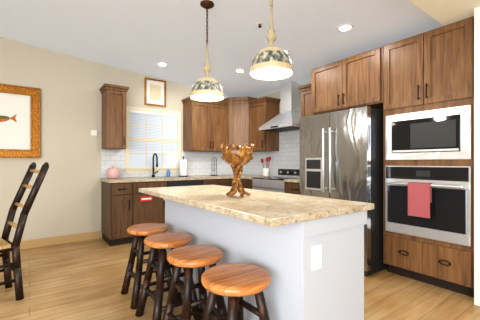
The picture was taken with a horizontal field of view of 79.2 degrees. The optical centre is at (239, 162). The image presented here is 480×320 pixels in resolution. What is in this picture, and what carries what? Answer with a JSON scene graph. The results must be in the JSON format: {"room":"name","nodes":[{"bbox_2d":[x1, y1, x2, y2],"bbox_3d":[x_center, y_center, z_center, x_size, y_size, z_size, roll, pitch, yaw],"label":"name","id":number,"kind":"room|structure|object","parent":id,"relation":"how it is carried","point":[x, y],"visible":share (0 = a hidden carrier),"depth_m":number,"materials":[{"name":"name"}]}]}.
{"room":"kitchen","nodes":[
{"label":"kitchen","id":0,"kind":"room"},
{"bbox_2d":[0,37,233,241],"bbox_3d":[-3.001,-0.411,3.969,7.810,3.141,0.150,0,0,-36],"label":"wall","id":1,"kind":"structure","parent":0,"point":[67,200],"depth_m":4.21,"materials":[{"name":"beige paint"}]},
{"bbox_2d":[0,83,39,157],"bbox_3d":[-3.192,-0.550,3.709,1.055,0.960,0.045,0,0,-36],"label":"framed picture","id":2,"kind":"object","parent":1,"relation":"attached to","point":[19,121],"visible":1,"depth_m":3.89},
{"bbox_2d":[20,231,100,248],"bbox_3d":[-4.131,1.105,3.045,4.895,0.110,0.014,0,0,-36],"label":"baseboard","id":3,"kind":"structure","parent":1,"relation":"attached to","point":[32,243],"depth_m":4.16,"materials":[{"name":"brown wood"}]},
{"bbox_2d":[91,130,96,135],"bbox_3d":[-2.226,-0.460,4.424,0.080,0.080,0.023,0,0,-36],"label":"switch","id":4,"kind":"object","parent":1,"relation":"attached to","point":[94,132],"visible":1,"depth_m":4.42,"materials":[{"name":"white plastic"}]},
{"bbox_2d":[99,83,128,149],"bbox_3d":[-1.918,-0.682,4.422,0.345,0.935,0.382,0,0,-36],"label":"upper cabinet","id":5,"kind":"object","parent":1,"relation":"attached to","point":[113,116],"visible":1,"depth_m":4.31,"materials":[{"name":"brown wood"}]},
{"bbox_2d":[124,106,180,172],"bbox_3d":[-1.459,-0.380,4.968,1.010,1.090,0.045,0,0,-36],"label":"window","id":6,"kind":"structure","parent":1,"relation":"in","point":[156,131],"depth_m":4.94,"materials":[{"name":"beige"}]},
{"bbox_2d":[144,77,165,106],"bbox_3d":[-1.454,-1.210,4.987,0.370,0.460,0.020,0,0,-36],"label":"picture","id":7,"kind":"object","parent":1,"relation":"attached to","point":[154,92],"visible":0.96,"depth_m":4.98,"materials":[{"name":"white paper"}]},
{"bbox_2d":[101,149,243,177],"bbox_3d":[-1.032,-0.302,5.299,2.759,1.075,0.012,0,0,-36],"label":"backsplash","id":8,"kind":"structure","parent":1,"relation":"attached to","point":[198,163],"depth_m":5.34,"materials":[{"name":"tile"}]},
{"bbox_2d":[182,97,228,151],"bbox_3d":[-0.628,-0.682,5.360,0.805,0.935,0.382,0,0,-36],"label":"upper cabinet","id":9,"kind":"object","parent":1,"relation":"attached to","point":[205,126],"visible":0.94,"depth_m":5.21,"materials":[{"name":"brown wood"}]},
{"bbox_2d":[220,97,257,146],"bbox_3d":[0.015,-0.728,5.682,0.608,1.025,0.616,0,0,-36],"label":"upper cabinet","id":10,"kind":"object","parent":1,"relation":"attached to","point":[238,120],"visible":0.42,"depth_m":5.45,"materials":[{"name":"brown wood"}]},
{"bbox_2d":[0,0,479,97],"bbox_3d":[-0.679,-1.666,0.773,7.810,0.791,8.050,0,0,-36],"label":"ceiling","id":11,"kind":"structure","parent":0,"point":[144,37],"depth_m":3.25,"materials":[{"name":"white paint"}]},
{"bbox_2d":[157,62,166,65],"bbox_3d":[-1.166,-1.478,4.344,0.150,0.011,0.150,0,0,-36],"label":"recessed light","id":12,"kind":"object","parent":11,"relation":"in","point":[161,64],"visible":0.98,"depth_m":4.33,"materials":[{"name":"white"}]},
{"bbox_2d":[190,0,223,101],"bbox_3d":[-0.310,-1.059,2.741,0.320,0.890,0.320,0,0,-36],"label":"pendant light","id":13,"kind":"object","parent":11,"relation":"hanging from","point":[207,87],"visible":1,"depth_m":2.69,"materials":[{"name":"beige glass"}]},
{"bbox_2d":[235,69,244,72],"bbox_3d":[0.001,-1.395,4.388,0.150,0.011,0.150,0,0,-36],"label":"recessed light","id":14,"kind":"object","parent":11,"relation":"in","point":[239,70],"visible":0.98,"depth_m":4.36,"materials":[{"name":"white"}]},
{"bbox_2d":[250,0,292,79],"bbox_3d":[0.233,-1.077,2.147,0.320,0.839,0.320,0,0,-36],"label":"pendant light","id":15,"kind":"object","parent":11,"relation":"hanging from","point":[271,61],"visible":1,"depth_m":2.08,"materials":[{"name":"beige glass"}]},
{"bbox_2d":[337,24,352,31],"bbox_3d":[1.081,-1.391,2.986,0.150,0.011,0.150,0,0,-36],"label":"recessed light","id":16,"kind":"object","parent":11,"relation":"in","point":[344,27],"visible":0.96,"depth_m":2.97,"materials":[{"name":"white"}]},
{"bbox_2d":[0,238,479,319],"bbox_3d":[-0.679,1.185,0.773,7.810,0.050,8.050,0,0,-36],"label":"floor","id":17,"kind":"structure","parent":0,"point":[81,280],"depth_m":2.60,"materials":[{"name":"brown wood"}]},
{"bbox_2d":[0,162,48,300],"bbox_3d":[-2.091,0.577,2.500,0.426,1.170,0.668,0,0,40],"label":"chair","id":18,"kind":"object","parent":17,"relation":"on","point":[7,246],"visible":1,"depth_m":2.53,"materials":[{"name":"brown wood"}]},
{"bbox_2d":[101,182,139,245],"bbox_3d":[-1.810,0.718,4.329,0.360,0.885,0.637,0,0,-36],"label":"base cabinet","id":19,"kind":"object","parent":17,"relation":"on","point":[125,203],"depth_m":4.10,"materials":[{"name":"brown wood"}]},
{"bbox_2d":[100,175,233,181],"bbox_3d":[-0.847,0.255,5.024,2.776,0.035,0.646,0,0,-36],"label":"countertop","id":20,"kind":"structure","parent":19,"relation":"on","point":[204,176],"depth_m":4.43,"materials":[{"name":"beige stone"}]},
{"bbox_2d":[106,166,119,178],"bbox_3d":[-1.929,0.138,4.408,0.194,0.198,0.194,0,0,-36],"label":"canister","id":21,"kind":"object","parent":20,"relation":"on","point":[113,172],"visible":0.98,"depth_m":4.34,"materials":[{"name":"pink ceramic"}]},
{"bbox_2d":[152,153,157,176],"bbox_3d":[-1.387,0.035,4.839,0.114,0.402,0.222,0,0,-36],"label":"faucet","id":22,"kind":"object","parent":20,"relation":"on","point":[153,173],"visible":1,"depth_m":4.88,"materials":[{"name":"black metal"}]},
{"bbox_2d":[179,156,186,176],"bbox_3d":[-1.000,0.059,5.120,0.170,0.354,0.170,0,0,-36],"label":"paper towel","id":23,"kind":"object","parent":20,"relation":"on","point":[183,167],"visible":1,"depth_m":5.06,"materials":[{"name":"white paper"}]},
{"bbox_2d":[121,223,171,308],"bbox_3d":[-0.803,0.861,2.543,0.391,0.612,0.394,0,0,-36],"label":"stool","id":24,"kind":"object","parent":17,"relation":"on","point":[140,232],"visible":0.83,"depth_m":2.46,"materials":[{"name":"brown wood"}]},
{"bbox_2d":[140,182,167,237],"bbox_3d":[-1.535,0.718,4.529,0.580,0.885,0.637,0,0,-36],"label":"base cabinet","id":25,"kind":"object","parent":17,"relation":"on","point":[152,208],"depth_m":4.31,"materials":[{"name":"brown wood"}]},
{"bbox_2d":[135,232,200,319],"bbox_3d":[-0.539,0.861,2.179,0.391,0.612,0.394,0,0,-36],"label":"stool","id":26,"kind":"object","parent":17,"relation":"on","point":[162,242],"visible":0.81,"depth_m":2.12,"materials":[{"name":"brown wood"}]},
{"bbox_2d":[168,178,207,186],"bbox_3d":[-1.050,0.718,4.881,0.750,0.885,0.637,0,0,-36],"label":"dishwasher","id":27,"kind":"object","parent":17,"relation":"on","point":[172,182],"depth_m":4.63,"materials":[{"name":"black metal"}]},
{"bbox_2d":[162,245,226,319],"bbox_3d":[-0.279,0.861,1.812,0.394,0.612,0.397,0,0,-36],"label":"stool","id":28,"kind":"object","parent":17,"relation":"on","point":[188,258],"visible":0.94,"depth_m":1.76,"materials":[{"name":"brown wood"}]},
{"bbox_2d":[208,178,215,184],"bbox_3d":[-0.651,0.718,5.171,0.365,0.885,0.637,0,0,-36],"label":"base cabinet","id":29,"kind":"object","parent":17,"relation":"on","point":[211,181],"depth_m":4.91,"materials":[{"name":"brown wood"}]},
{"bbox_2d":[216,178,232,186],"bbox_3d":[-0.405,0.718,5.317,0.465,0.885,0.689,0,0,-36],"label":"base cabinet","id":30,"kind":"object","parent":17,"relation":"on","point":[219,181],"depth_m":5.07,"materials":[{"name":"brown wood"}]},
{"bbox_2d":[201,263,270,319],"bbox_3d":[-0.020,0.861,1.456,0.394,0.612,0.397,0,0,-36],"label":"stool","id":31,"kind":"object","parent":17,"relation":"on","point":[235,283],"visible":1,"depth_m":1.42,"materials":[{"name":"brown wood"}]},
{"bbox_2d":[241,178,253,188],"bbox_3d":[0.298,0.718,5.213,0.701,0.885,0.456,0,0,-36],"label":"base cabinet","id":32,"kind":"object","parent":17,"relation":"on","point":[246,183],"depth_m":4.95,"materials":[{"name":"brown wood"}]},
{"bbox_2d":[241,174,276,177],"bbox_3d":[0.325,0.255,5.214,0.656,0.035,0.425,0,0,-36],"label":"countertop","id":33,"kind":"structure","parent":32,"relation":"on","point":[243,175],"depth_m":5.11,"materials":[{"name":"beige stone"}]},
{"bbox_2d":[261,156,270,175],"bbox_3d":[0.477,0.057,5.229,0.156,0.359,0.173,0,0,-36],"label":"utensil crock","id":34,"kind":"object","parent":33,"relation":"on","point":[266,171],"visible":1,"depth_m":5.20,"materials":[{"name":"white ceramic"}]},
{"bbox_2d":[163,198,366,319],"bbox_3d":[0.000,0.718,2.271,0.554,0.885,1.789,0,0,-36],"label":"kitchen island","id":35,"kind":"object","parent":17,"relation":"on","point":[314,268],"visible":0.73,"depth_m":1.58,"materials":[{"name":"grey paint"}]},
{"bbox_2d":[139,185,373,226],"bbox_3d":[-0.080,0.256,2.216,0.815,0.035,1.850,0,0,-36],"label":"island countertop","id":36,"kind":"structure","parent":35,"relation":"on","point":[269,208],"depth_m":1.70,"materials":[{"name":"stone"}]},
{"bbox_2d":[220,142,253,196],"bbox_3d":[-0.019,0.046,2.049,0.239,0.376,0.239,0,0,-36],"label":"sculpture","id":37,"kind":"object","parent":36,"relation":"on","point":[237,158],"visible":1,"depth_m":1.99,"materials":[{"name":"brown wood"}]},
{"bbox_2d":[252,168,299,192],"bbox_3d":[0.651,0.623,4.713,0.687,1.075,0.760,0,0,-36],"label":"range","id":38,"kind":"object","parent":17,"relation":"on","point":[275,184],"visible":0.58,"depth_m":4.69,"materials":[{"name":"grey metal"}]},
{"bbox_2d":[284,179,299,194],"bbox_3d":[1.033,0.699,4.218,0.682,0.922,0.480,0,0,-36],"label":"base cabinet","id":39,"kind":"object","parent":17,"relation":"on","point":[292,186],"visible":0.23,"depth_m":4.10,"materials":[{"name":"brown wood"}]},
{"bbox_2d":[300,106,387,275],"bbox_3d":[1.343,0.292,3.531,0.937,1.735,0.905,0,0,-36],"label":"fridge","id":40,"kind":"object","parent":17,"relation":"on","point":[341,154],"visible":0.58,"depth_m":3.10,"materials":[{"name":"grey metal"}]},
{"bbox_2d":[383,16,473,296],"bbox_3d":[1.959,-0.040,2.901,0.732,2.400,0.792,0,0,-36],"label":"tall cabinet","id":41,"kind":"object","parent":17,"relation":"on","point":[428,157],"visible":1,"depth_m":2.68,"materials":[{"name":"brown wood"}]},
{"bbox_2d":[248,82,310,174],"bbox_3d":[2.463,-0.100,2.964,0.150,2.520,7.900,0,0,-36],"label":"wall","id":42,"kind":"structure","parent":0,"point":[276,94],"depth_m":5.31,"materials":[{"name":"beige paint"}]},
{"bbox_2d":[248,96,279,151],"bbox_3d":[0.431,-0.682,5.301,0.382,0.935,0.495,0,0,-36],"label":"upper cabinet","id":43,"kind":"object","parent":42,"relation":"attached to","point":[263,110],"visible":0.81,"depth_m":5.17,"materials":[{"name":"brown wood"}]},
{"bbox_2d":[244,130,299,175],"bbox_3d":[0.772,-0.302,5.153,0.011,1.075,2.310,0,0,-36],"label":"backsplash","id":44,"kind":"structure","parent":42,"relation":"attached to","point":[287,155],"depth_m":5.19,"materials":[{"name":"tile"}]},
{"bbox_2d":[259,81,300,131],"bbox_3d":[0.746,-0.939,4.769,0.499,0.775,0.780,0,0,-36],"label":"range hood","id":45,"kind":"object","parent":42,"relation":"attached to","point":[287,118],"visible":0.79,"depth_m":4.73,"materials":[{"name":"silver metal"}]},
{"bbox_2d":[298,84,310,116],"bbox_3d":[1.159,-0.682,4.300,0.382,0.935,0.465,0,0,-36],"label":"upper cabinet","id":46,"kind":"object","parent":42,"relation":"attached to","point":[305,90],"visible":0.17,"depth_m":4.29,"materials":[{"name":"brown wood"}]},
{"bbox_2d":[311,46,382,114],"bbox_3d":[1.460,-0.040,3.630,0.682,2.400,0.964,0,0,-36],"label":"upper cabinet","id":47,"kind":"object","parent":42,"relation":"attached to","point":[354,81],"visible":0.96,"depth_m":3.38,"materials":[{"name":"brown wood"}]},
{"bbox_2d":[474,6,479,305],"bbox_3d":[2.257,-0.054,2.514,0.708,2.428,0.175,0,0,-36],"label":"door frame","id":48,"kind":"structure","parent":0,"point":[477,156],"depth_m":2.36,"materials":[{"name":"white"}]}
]}

